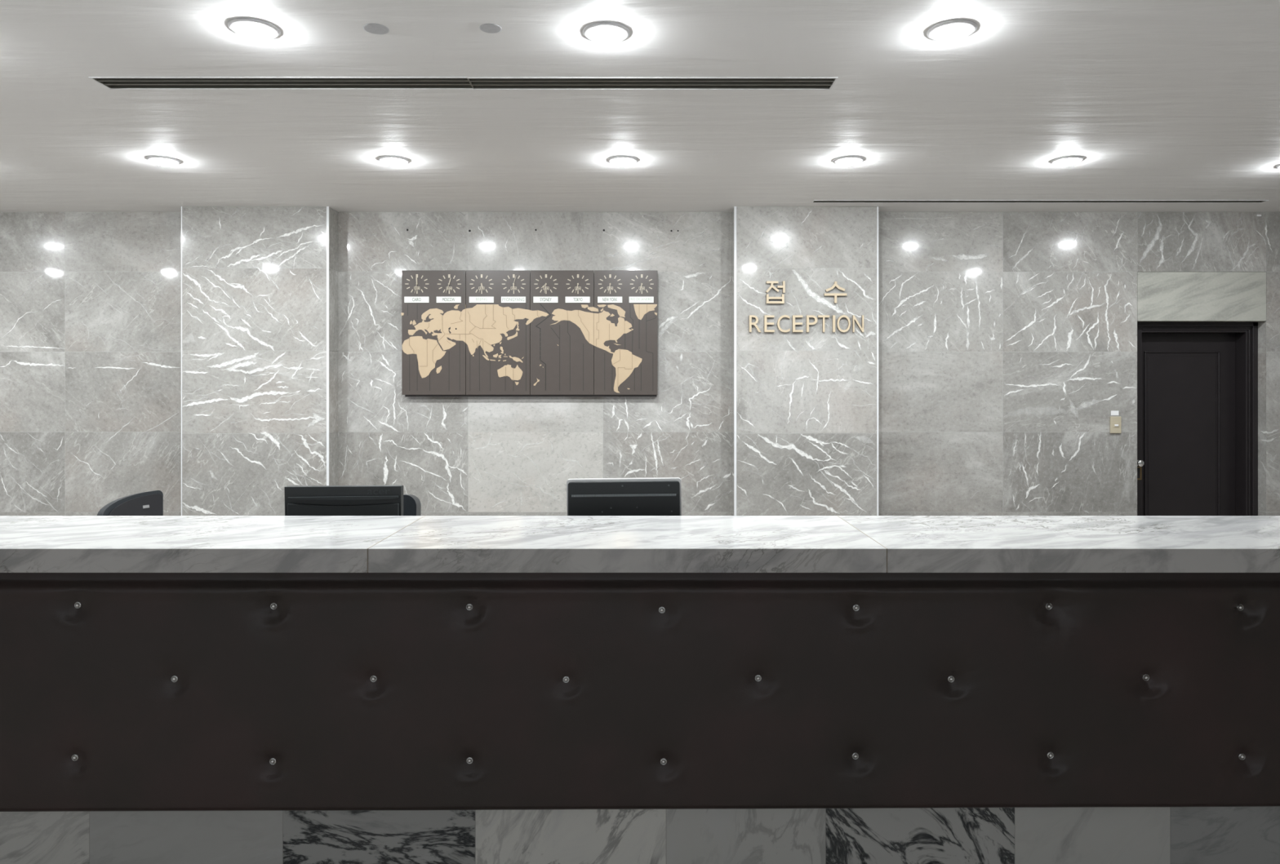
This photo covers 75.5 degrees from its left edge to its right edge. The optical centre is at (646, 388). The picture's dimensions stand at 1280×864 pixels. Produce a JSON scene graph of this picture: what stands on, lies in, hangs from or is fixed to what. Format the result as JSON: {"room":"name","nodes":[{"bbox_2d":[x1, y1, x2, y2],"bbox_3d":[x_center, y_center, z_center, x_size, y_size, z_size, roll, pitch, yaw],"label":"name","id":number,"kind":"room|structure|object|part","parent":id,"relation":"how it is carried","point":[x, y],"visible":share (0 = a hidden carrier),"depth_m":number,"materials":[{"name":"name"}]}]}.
{"room":"lobby","nodes":[
{"label":"lobby","id":0,"kind":"room"},
{"bbox_2d":[181,206,337,515],"bbox_3d":[-2.833,0.115,6.101,1.070,2.870,0.237,0,0,0],"label":"pillar","id":1,"kind":"structure","parent":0,"point":[260,284],"depth_m":5.99,"materials":[{"name":"grey stone"}]},
{"bbox_2d":[0,0,1279,212],"bbox_3d":[-0.750,-1.390,1.115,13.900,0.140,10.630,0,0,0],"label":"ceiling","id":2,"kind":"structure","parent":0,"point":[1159,100],"depth_m":3.86,"materials":[{"name":"paint"}]},
{"bbox_2d":[146,155,181,166],"bbox_3d":[-2.783,-1.305,4.765,0.174,0.028,0.174,0,0,0],"label":"recessed light","id":3,"kind":"object","parent":2,"relation":"in","point":[158,160],"visible":1,"depth_m":4.73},
{"bbox_2d":[227,17,280,39],"bbox_3d":[-1.434,-1.305,3.024,0.174,0.028,0.174,0,0,0],"label":"recessed light","id":4,"kind":"object","parent":2,"relation":"in","point":[249,28],"visible":1,"depth_m":2.99,"materials":[{"name":"white glass"}]},
{"bbox_2d":[88,76,473,89],"bbox_3d":[-1.558,-1.357,3.565,1.599,0.083,0.140,0,0,0],"label":"ceiling vent","id":5,"kind":"object","parent":2,"relation":"in","point":[110,82],"visible":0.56,"depth_m":3.58,"materials":[{"name":"metal"}]},
{"bbox_2d":[363,22,389,34],"bbox_3d":[-0.990,-1.319,3.029,0.092,0.002,0.092,0,0,0],"label":"ceiling speaker","id":6,"kind":"object","parent":2,"relation":"attached to","point":[372,28],"depth_m":3.03},
{"bbox_2d":[377,155,409,166],"bbox_3d":[-1.455,-1.305,4.765,0.174,0.028,0.174,0,0,0],"label":"recessed light","id":7,"kind":"object","parent":2,"relation":"in","point":[395,161],"visible":1,"depth_m":4.73,"materials":[{"name":"white glass"}]},
{"bbox_2d":[480,23,502,33],"bbox_3d":[-0.569,-1.319,3.024,0.080,0.002,0.080,0,0,0],"label":"ceiling speaker","id":8,"kind":"object","parent":2,"relation":"attached to","point":[487,28],"depth_m":3.02},
{"bbox_2d":[582,22,630,44],"bbox_3d":[-0.147,-1.305,3.057,0.174,0.028,0.174,0,0,0],"label":"recessed light","id":9,"kind":"object","parent":2,"relation":"in","point":[604,33],"visible":1,"depth_m":3.02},
{"bbox_2d":[608,155,638,166],"bbox_3d":[-0.133,-1.305,4.765,0.174,0.028,0.174,0,0,0],"label":"recessed light","id":10,"kind":"object","parent":2,"relation":"in","point":[622,161],"visible":1,"depth_m":4.72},
{"bbox_2d":[466,76,838,89],"bbox_3d":[0.028,-1.357,3.568,1.571,0.083,0.141,0,0,0],"label":"ceiling vent","id":11,"kind":"object","parent":2,"relation":"in","point":[477,82],"visible":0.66,"depth_m":3.58,"materials":[{"name":"metal"}]},
{"bbox_2d":[833,155,864,166],"bbox_3d":[1.169,-1.305,4.765,0.174,0.028,0.174,0,0,0],"label":"recessed light","id":12,"kind":"object","parent":2,"relation":"in","point":[846,161],"visible":1,"depth_m":4.73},
{"bbox_2d":[926,19,977,41],"bbox_3d":[1.124,-1.305,3.038,0.174,0.028,0.174,0,0,0],"label":"recessed light","id":13,"kind":"object","parent":2,"relation":"in","point":[952,30],"visible":1,"depth_m":3.00,"materials":[{"name":"white glass"}]},
{"bbox_2d":[812,200,1268,202],"bbox_3d":[2.766,-1.357,5.815,3.182,0.083,0.068,0,0,0],"label":"ceiling vent","id":14,"kind":"object","parent":2,"relation":"in","point":[814,201],"visible":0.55,"depth_m":5.84,"materials":[{"name":"metal"}]},
{"bbox_2d":[1050,155,1084,166],"bbox_3d":[2.430,-1.305,4.765,0.174,0.028,0.174,0,0,0],"label":"recessed light","id":15,"kind":"object","parent":2,"relation":"in","point":[1066,161],"visible":1,"depth_m":4.73,"materials":[{"name":"white glass"}]},
{"bbox_2d":[0,212,1279,515],"bbox_3d":[-3.005,0.113,6.299,19.271,2.875,0.262,0,0,0],"label":"wall","id":16,"kind":"structure","parent":0,"point":[1007,341],"depth_m":6.17,"materials":[{"name":"grey stone"}]},
{"bbox_2d":[400,270,657,396],"bbox_3d":[-0.863,-0.407,6.135,1.896,0.936,0.069,0,0,0],"label":"board","id":17,"kind":"object","parent":16,"relation":"attached to","point":[468,333],"visible":1,"depth_m":6.11,"materials":[{"name":"brown wood"}]},
{"bbox_3d":[-1.697,-0.658,6.110,0.182,0.045,0.004,0,0,0],"label":"name plate","id":18,"kind":"part","parent":17,"relation":"part of","materials":[{"name":"white plastic"}]},
{"bbox_2d":[404,274,428,293],"bbox_3d":[-1.694,-0.774,6.106,0.175,0.144,0.012,0,0,0],"label":"clock","id":19,"kind":"object","parent":17,"relation":"on","point":[414,283],"depth_m":6.11,"materials":[{"name":"gold metal"}]},
{"bbox_3d":[-1.571,-0.414,6.119,0.471,0.922,0.014,0,0,0],"label":"board panel","id":20,"kind":"part","parent":17,"relation":"part of","materials":[{"name":"brown wood"}]},
{"bbox_3d":[-1.459,-0.658,6.110,0.182,0.045,0.004,0,0,0],"label":"name plate","id":21,"kind":"part","parent":17,"relation":"part of","materials":[{"name":"white plastic"}]},
{"bbox_2d":[437,274,461,293],"bbox_3d":[-1.456,-0.773,6.106,0.175,0.144,0.012,0,0,0],"label":"clock","id":22,"kind":"object","parent":17,"relation":"on","point":[446,283],"depth_m":6.11,"materials":[{"name":"gold metal"}]},
{"bbox_3d":[-1.217,-0.658,6.110,0.182,0.045,0.004,0,0,0],"label":"name plate","id":23,"kind":"part","parent":17,"relation":"part of","materials":[{"name":"white plastic"}]},
{"bbox_2d":[469,274,493,293],"bbox_3d":[-1.216,-0.773,6.106,0.175,0.144,0.012,0,0,0],"label":"clock","id":24,"kind":"object","parent":17,"relation":"on","point":[478,283],"depth_m":6.11,"materials":[{"name":"gold metal"}]},
{"bbox_3d":[-1.096,-0.414,6.119,0.473,0.922,0.014,0,0,0],"label":"board panel","id":25,"kind":"part","parent":17,"relation":"part of","materials":[{"name":"brown wood"}]},
{"bbox_3d":[-0.981,-0.658,6.110,0.182,0.045,0.004,0,0,0],"label":"name plate","id":26,"kind":"part","parent":17,"relation":"part of","materials":[{"name":"white plastic"}]},
{"bbox_2d":[502,274,525,293],"bbox_3d":[-0.979,-0.773,6.106,0.175,0.144,0.012,0,0,0],"label":"clock","id":27,"kind":"object","parent":17,"relation":"on","point":[511,283],"depth_m":6.11,"materials":[{"name":"gold metal"}]},
{"bbox_3d":[-0.743,-0.658,6.110,0.182,0.045,0.004,0,0,0],"label":"name plate","id":28,"kind":"part","parent":17,"relation":"part of","materials":[{"name":"white plastic"}]},
{"bbox_2d":[533,274,557,293],"bbox_3d":[-0.740,-0.773,6.106,0.175,0.144,0.012,0,0,0],"label":"clock","id":29,"kind":"object","parent":17,"relation":"on","point":[543,283],"depth_m":6.11,"materials":[{"name":"gold metal"}]},
{"bbox_3d":[-0.622,-0.414,6.119,0.470,0.922,0.014,0,0,0],"label":"board panel","id":30,"kind":"part","parent":17,"relation":"part of","materials":[{"name":"brown wood"}]},
{"bbox_3d":[-0.506,-0.658,6.110,0.182,0.045,0.004,0,0,0],"label":"name plate","id":31,"kind":"part","parent":17,"relation":"part of","materials":[{"name":"white plastic"}]},
{"bbox_2d":[566,274,590,293],"bbox_3d":[-0.503,-0.773,6.106,0.175,0.144,0.012,0,0,0],"label":"clock","id":32,"kind":"object","parent":17,"relation":"on","point":[575,283],"depth_m":6.11,"materials":[{"name":"gold metal"}]},
{"bbox_3d":[-0.267,-0.658,6.110,0.182,0.045,0.004,0,0,0],"label":"name plate","id":33,"kind":"part","parent":17,"relation":"part of","materials":[{"name":"white plastic"}]},
{"bbox_2d":[598,274,622,293],"bbox_3d":[-0.265,-0.773,6.106,0.175,0.144,0.012,0,0,0],"label":"clock","id":34,"kind":"object","parent":17,"relation":"on","point":[607,283],"depth_m":6.11,"materials":[{"name":"gold metal"}]},
{"bbox_3d":[-0.149,-0.414,6.119,0.469,0.922,0.014,0,0,0],"label":"board panel","id":35,"kind":"part","parent":17,"relation":"part of","materials":[{"name":"brown wood"}]},
{"bbox_3d":[-0.035,-0.658,6.110,0.182,0.045,0.004,0,0,0],"label":"name plate","id":36,"kind":"part","parent":17,"relation":"part of","materials":[{"name":"white plastic"}]},
{"bbox_2d":[630,274,653,293],"bbox_3d":[-0.031,-0.773,6.106,0.175,0.144,0.012,0,0,0],"label":"clock","id":37,"kind":"object","parent":17,"relation":"on","point":[639,283],"depth_m":6.11,"materials":[{"name":"gold metal"}]},
{"bbox_2d":[1111,410,1118,415],"bbox_3d":[3.500,0.183,6.168,0.058,0.035,0.001,0,0,0],"label":"sticker","id":38,"kind":"object","parent":16,"relation":"attached to","point":[1113,412],"visible":1,"depth_m":6.17,"materials":[{"name":"white paper"}]},
{"bbox_2d":[1110,416,1121,433],"bbox_3d":[3.502,0.271,6.158,0.079,0.125,0.022,0,0,0],"label":"light switch","id":39,"kind":"object","parent":16,"relation":"attached to","point":[1115,421],"visible":1,"depth_m":6.16,"materials":[{"name":"beige plastic"}]},
{"bbox_2d":[1137,322,1257,515],"bbox_3d":[4.150,0.523,6.307,0.960,2.051,0.214,0,0,0],"label":"door","id":40,"kind":"structure","parent":16,"relation":"in","point":[1197,382],"depth_m":6.37,"materials":[{"name":"brown wood"}]},
{"bbox_3d":[3.729,0.641,6.259,0.026,0.079,0.004,0,0,0],"label":"latch plate","id":41,"kind":"part","parent":40,"relation":"part of","materials":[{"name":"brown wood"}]},
{"bbox_3d":[3.727,0.643,6.262,0.058,0.100,0.004,0,0,0],"label":"latch plate","id":42,"kind":"part","parent":40,"relation":"part of","materials":[{"name":"gold metal"}]},
{"bbox_3d":[3.722,0.563,6.232,0.049,0.049,0.064,0,0,0],"label":"knob","id":43,"kind":"part","parent":40,"relation":"part of","materials":[{"name":"silver metal"}]},
{"bbox_3d":[4.133,0.525,6.373,0.522,1.549,0.006,0,0,0],"label":"raised panel","id":44,"kind":"part","parent":40,"relation":"part of","materials":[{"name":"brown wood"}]},
{"bbox_3d":[4.133,0.530,6.370,0.582,1.639,0.013,0,0,0],"label":"panel moulding","id":45,"kind":"part","parent":40,"relation":"part of","materials":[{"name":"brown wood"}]},
{"bbox_2d":[1137,271,1266,322],"bbox_3d":[4.151,-0.688,6.293,0.961,0.367,0.253,0,0,0],"label":"stone lintel","id":46,"kind":"object","parent":16,"relation":"attached to","point":[1162,296],"visible":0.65,"depth_m":6.17,"materials":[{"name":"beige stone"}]},
{"bbox_2d":[731,206,878,515],"bbox_3d":[1.161,0.115,6.101,1.047,2.870,0.237,0,0,0],"label":"pillar","id":47,"kind":"structure","parent":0,"point":[805,405],"depth_m":5.99,"materials":[{"name":"grey stone"}]},
{"bbox_2d":[749,315,760,332],"bbox_3d":[0.789,-0.469,5.975,0.087,0.122,0.020,0,0,0],"label":"sign letter","id":48,"kind":"object","parent":47,"relation":"attached to","point":[751,323],"visible":1,"depth_m":5.96,"materials":[{"name":"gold metal"}]},
{"bbox_2d":[764,315,774,332],"bbox_3d":[0.891,-0.469,5.975,0.074,0.122,0.020,0,0,0],"label":"sign letter","id":49,"kind":"object","parent":47,"relation":"attached to","point":[766,323],"visible":1,"depth_m":5.96,"materials":[{"name":"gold metal"}]},
{"bbox_2d":[765,280,785,303],"bbox_3d":[0.935,-0.696,5.974,0.139,0.162,0.021,0,0,0],"label":"korean character","id":50,"kind":"object","parent":47,"relation":"attached to","point":[771,282],"visible":1,"depth_m":5.96,"materials":[{"name":"gold metal"}]},
{"bbox_2d":[777,315,790,333],"bbox_3d":[0.993,-0.469,5.975,0.091,0.126,0.020,0,0,0],"label":"sign letter","id":51,"kind":"object","parent":47,"relation":"attached to","point":[783,316],"visible":1,"depth_m":5.96,"materials":[{"name":"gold metal"}]},
{"bbox_2d":[791,315,803,332],"bbox_3d":[1.096,-0.469,5.975,0.074,0.122,0.020,0,0,0],"label":"sign letter","id":52,"kind":"object","parent":47,"relation":"attached to","point":[793,323],"visible":1,"depth_m":5.96,"materials":[{"name":"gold metal"}]},
{"bbox_2d":[805,315,817,332],"bbox_3d":[1.198,-0.469,5.975,0.079,0.122,0.020,0,0,0],"label":"sign letter","id":53,"kind":"object","parent":47,"relation":"attached to","point":[807,323],"visible":1,"depth_m":5.96,"materials":[{"name":"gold metal"}]},
{"bbox_2d":[817,315,829,332],"bbox_3d":[1.284,-0.469,5.975,0.082,0.122,0.020,0,0,0],"label":"sign letter","id":54,"kind":"object","parent":47,"relation":"attached to","point":[823,317],"visible":1,"depth_m":5.96,"materials":[{"name":"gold metal"}]},
{"bbox_2d":[831,315,835,332],"bbox_3d":[1.357,-0.469,5.975,0.018,0.122,0.020,0,0,0],"label":"sign letter","id":55,"kind":"object","parent":47,"relation":"attached to","point":[833,316],"visible":1,"depth_m":5.96,"materials":[{"name":"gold metal"}]},
{"bbox_2d":[823,281,847,303],"bbox_3d":[1.369,-0.696,5.974,0.163,0.157,0.021,0,0,0],"label":"korean character","id":56,"kind":"object","parent":47,"relation":"attached to","point":[835,285],"visible":1,"depth_m":5.96,"materials":[{"name":"gold metal"}]},
{"bbox_2d":[836,315,850,333],"bbox_3d":[1.428,-0.469,5.975,0.097,0.126,0.020,0,0,0],"label":"sign letter","id":57,"kind":"object","parent":47,"relation":"attached to","point":[846,317],"visible":1,"depth_m":5.96,"materials":[{"name":"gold metal"}]},
{"bbox_2d":[852,315,863,332],"bbox_3d":[1.533,-0.469,5.975,0.079,0.122,0.020,0,0,0],"label":"sign letter","id":58,"kind":"object","parent":47,"relation":"attached to","point":[854,319],"visible":1,"depth_m":5.96,"materials":[{"name":"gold metal"}]},
{"bbox_3d":[-0.750,1.600,1.115,13.900,0.100,10.630,0,0,0],"label":"floor","id":59,"kind":"structure","parent":0,"visible":0},
{"bbox_2d":[97,490,163,515],"bbox_3d":[-3.321,1.093,5.109,0.609,0.912,0.656,0,0,24],"label":"office chair","id":60,"kind":"object","parent":59,"relation":"on","point":[150,503],"visible":0.13,"depth_m":5.03,"materials":[{"name":"black plastic"}]},
{"bbox_2d":[403,494,421,515],"bbox_3d":[-1.275,1.019,4.023,0.656,1.060,0.609,0,0,0],"label":"office chair","id":61,"kind":"object","parent":59,"relation":"on","point":[411,504],"visible":0.08,"depth_m":3.80,"materials":[{"name":"black fabric"}]},
{"bbox_2d":[0,573,1279,863],"bbox_3d":[-0.550,1.033,2.583,8.300,1.030,0.475,0,0,0],"label":"reception desk","id":62,"kind":"object","parent":59,"relation":"on","point":[146,718],"depth_m":2.35,"materials":[{"name":"brown leather"}]},
{"bbox_2d":[0,515,1279,573],"bbox_3d":[-0.550,0.484,2.621,8.300,0.068,0.602,0,0,0],"label":"countertop","id":63,"kind":"structure","parent":62,"relation":"on","point":[28,544],"depth_m":2.41,"materials":[{"name":"white stone"}]},
{"bbox_3d":[-0.600,1.178,3.170,3.000,0.743,0.680,0,0,0],"label":"desk","id":64,"kind":"object","parent":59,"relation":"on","visible":0},
{"bbox_2d":[284,485,403,515],"bbox_3d":[-1.150,0.588,3.180,0.442,0.435,0.172,0,0,0],"label":"monitor","id":65,"kind":"object","parent":64,"relation":"on","point":[300,500],"visible":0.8,"depth_m":3.13,"materials":[{"name":"black plastic"}]},
{"bbox_2d":[566,477,681,515],"bbox_3d":[-0.083,0.574,3.190,0.441,0.462,0.172,0,0,0],"label":"monitor","id":66,"kind":"object","parent":64,"relation":"on","point":[597,496],"visible":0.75,"depth_m":3.14,"materials":[{"name":"black plastic"}]},
{"bbox_2d":[571,493,676,497],"bbox_3d":[-0.084,0.406,3.141,0.414,0.013,0.006,0,0,0],"label":"vent","id":67,"kind":"object","parent":66,"relation":"attached to","point":[572,495],"depth_m":3.14,"materials":[{"name":"grey plastic"}]}
]}

